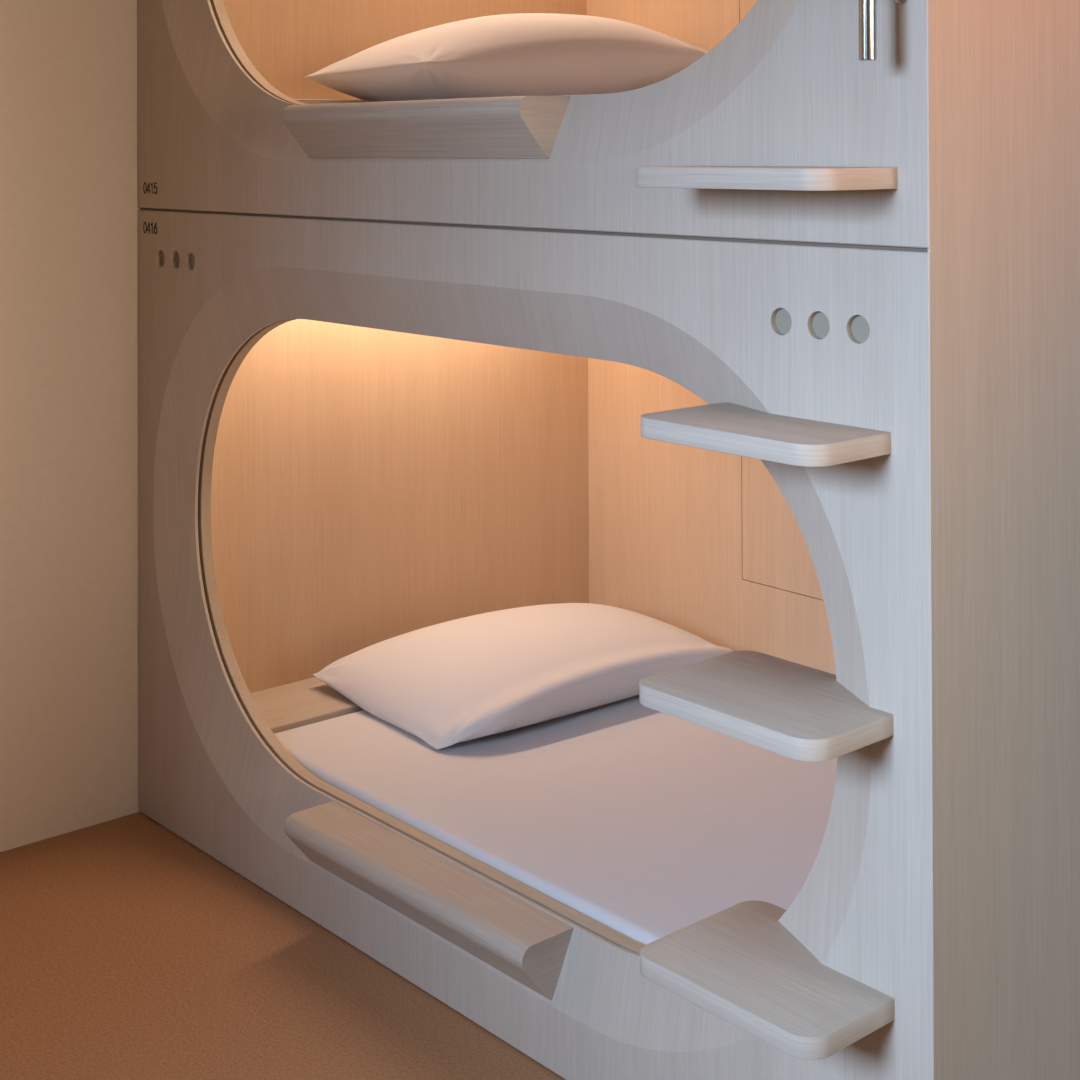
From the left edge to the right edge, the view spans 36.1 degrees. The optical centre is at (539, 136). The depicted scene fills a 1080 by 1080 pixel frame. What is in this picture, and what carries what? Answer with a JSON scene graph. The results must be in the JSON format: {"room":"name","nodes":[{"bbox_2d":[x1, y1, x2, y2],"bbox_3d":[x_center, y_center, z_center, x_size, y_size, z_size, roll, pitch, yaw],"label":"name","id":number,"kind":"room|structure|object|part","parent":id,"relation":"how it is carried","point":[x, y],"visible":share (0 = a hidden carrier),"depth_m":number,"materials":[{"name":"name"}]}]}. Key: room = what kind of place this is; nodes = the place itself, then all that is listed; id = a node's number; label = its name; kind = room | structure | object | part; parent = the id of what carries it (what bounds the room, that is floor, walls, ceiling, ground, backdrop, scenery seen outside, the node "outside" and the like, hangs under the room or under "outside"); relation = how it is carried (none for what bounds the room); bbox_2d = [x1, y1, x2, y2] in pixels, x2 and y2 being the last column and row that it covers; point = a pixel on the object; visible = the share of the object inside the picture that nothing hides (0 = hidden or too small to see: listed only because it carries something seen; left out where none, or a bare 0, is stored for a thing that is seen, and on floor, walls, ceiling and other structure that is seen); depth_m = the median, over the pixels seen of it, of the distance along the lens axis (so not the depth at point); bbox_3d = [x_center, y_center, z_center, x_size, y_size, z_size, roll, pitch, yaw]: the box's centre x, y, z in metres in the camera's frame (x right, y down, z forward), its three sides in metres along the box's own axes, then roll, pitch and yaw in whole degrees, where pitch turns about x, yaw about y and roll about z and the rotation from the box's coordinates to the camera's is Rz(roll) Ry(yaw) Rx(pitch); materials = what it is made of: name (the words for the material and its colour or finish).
{"room":"dormitory","nodes":[
{"label":"dormitory","id":0,"kind":"room"},
{"bbox_2d":[0,0,139,851],"bbox_3d":[-0.986,0.146,3.556,6.200,2.620,0.120,0,-1,-41],"label":"wall","id":1,"kind":"structure","parent":0,"point":[69,208],"depth_m":3.47,"materials":[{"name":"beige paint"}]},
{"bbox_2d":[0,812,565,1079],"bbox_3d":[0.735,1.466,1.580,6.200,0.060,5.300,0,-1,-41],"label":"floor","id":2,"kind":"structure","parent":0,"point":[129,951],"depth_m":2.82,"materials":[{"name":"brown carpet"}]},
{"bbox_2d":[138,210,934,1079],"bbox_3d":[0.218,0.799,3.159,1.417,1.295,2.050,0,-1,-41],"label":"pod","id":3,"kind":"object","parent":2,"relation":"on","point":[353,436],"visible":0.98,"depth_m":2.94,"materials":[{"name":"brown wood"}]},
{"bbox_2d":[250,677,363,733],"bbox_3d":[-0.230,1.300,3.843,1.143,0.153,0.222,0,-1,-41],"label":"shelf","id":4,"kind":"object","parent":3,"relation":"attached to","point":[285,703],"depth_m":3.57,"materials":[{"name":"brown wood"}]},
{"bbox_3d":[-0.304,0.802,3.944,1.164,1.250,0.020,0,-1,-41],"label":"panel","id":5,"kind":"part","parent":3,"relation":"part of","materials":[{"name":"brown wood"}]},
{"bbox_2d":[137,0,929,251],"bbox_3d":[0.217,-0.498,3.172,1.408,1.300,2.050,0,-1,-41],"label":"pod","id":6,"kind":"object","parent":3,"relation":"on","point":[801,122],"visible":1,"depth_m":2.58,"materials":[{"name":"brown wood"}]},
{"bbox_2d":[294,99,380,103],"bbox_3d":[-0.235,0.000,3.853,1.143,0.153,0.222,0,-1,-41],"label":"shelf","id":7,"kind":"object","parent":6,"relation":"attached to","point":[307,101],"depth_m":3.52,"materials":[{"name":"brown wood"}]},
{"bbox_3d":[-0.309,-0.498,3.954,1.164,1.250,0.020,0,-1,-41],"label":"panel","id":8,"kind":"part","parent":6,"relation":"part of","materials":[{"name":"brown wood"}]},
{"bbox_3d":[0.736,-0.509,3.625,0.018,1.220,1.850,0,-1,-41],"label":"panel","id":9,"kind":"part","parent":6,"relation":"part of","materials":[{"name":"brown wood"}]},
{"bbox_3d":[0.650,-0.537,3.722,0.016,0.557,0.524,0,-1,-41],"label":"hatch door","id":10,"kind":"part","parent":6,"relation":"part of","materials":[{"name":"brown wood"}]},
{"bbox_3d":[0.398,-0.406,2.018,0.022,0.628,0.022,0,-1,-41],"label":"grab handle","id":11,"kind":"part","parent":6,"relation":"part of","materials":[{"name":"metal"}]},
{"bbox_3d":[0.374,0.015,3.155,1.140,0.148,1.624,0,-1,-41],"label":"mattress","id":12,"kind":"object","parent":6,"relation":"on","visible":0},
{"bbox_2d":[302,13,708,101],"bbox_3d":[-0.049,-0.170,3.769,0.875,0.223,0.446,0,-1,-41],"label":"pillow","id":13,"kind":"object","parent":12,"relation":"on","point":[522,54],"visible":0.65,"depth_m":3.56,"materials":[{"name":"white fabric"}]},
{"bbox_2d":[275,695,836,943],"bbox_3d":[0.378,1.294,3.146,1.140,0.148,1.624,0,-1,-41],"label":"mattress","id":14,"kind":"object","parent":3,"relation":"on","point":[649,824],"visible":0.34,"depth_m":3.04,"materials":[{"name":"white fabric"}]},
{"bbox_2d":[313,603,733,748],"bbox_3d":[0.000,1.160,3.722,0.859,0.134,0.554,0,-1,-39],"label":"pillow","id":15,"kind":"object","parent":14,"relation":"on","point":[445,684],"visible":0.96,"depth_m":3.54,"materials":[{"name":"white fabric"}]},
{"bbox_3d":[0.741,0.791,3.615,0.018,1.220,1.850,0,-1,-41],"label":"panel","id":16,"kind":"part","parent":3,"relation":"part of","materials":[{"name":"brown wood"}]},
{"bbox_3d":[0.655,0.763,3.712,0.016,0.557,0.524,0,-1,-41],"label":"hatch door","id":17,"kind":"part","parent":3,"relation":"part of","materials":[{"name":"brown wood"}]},
{"bbox_2d":[928,0,1079,1079],"bbox_3d":[1.450,0.143,2.897,2.597,2.597,0.024,0,-1,-41],"label":"panel","id":18,"kind":"object","parent":2,"relation":"on","point":[1004,250],"visible":1,"depth_m":2.14,"materials":[{"name":"brown wood"}]}
]}

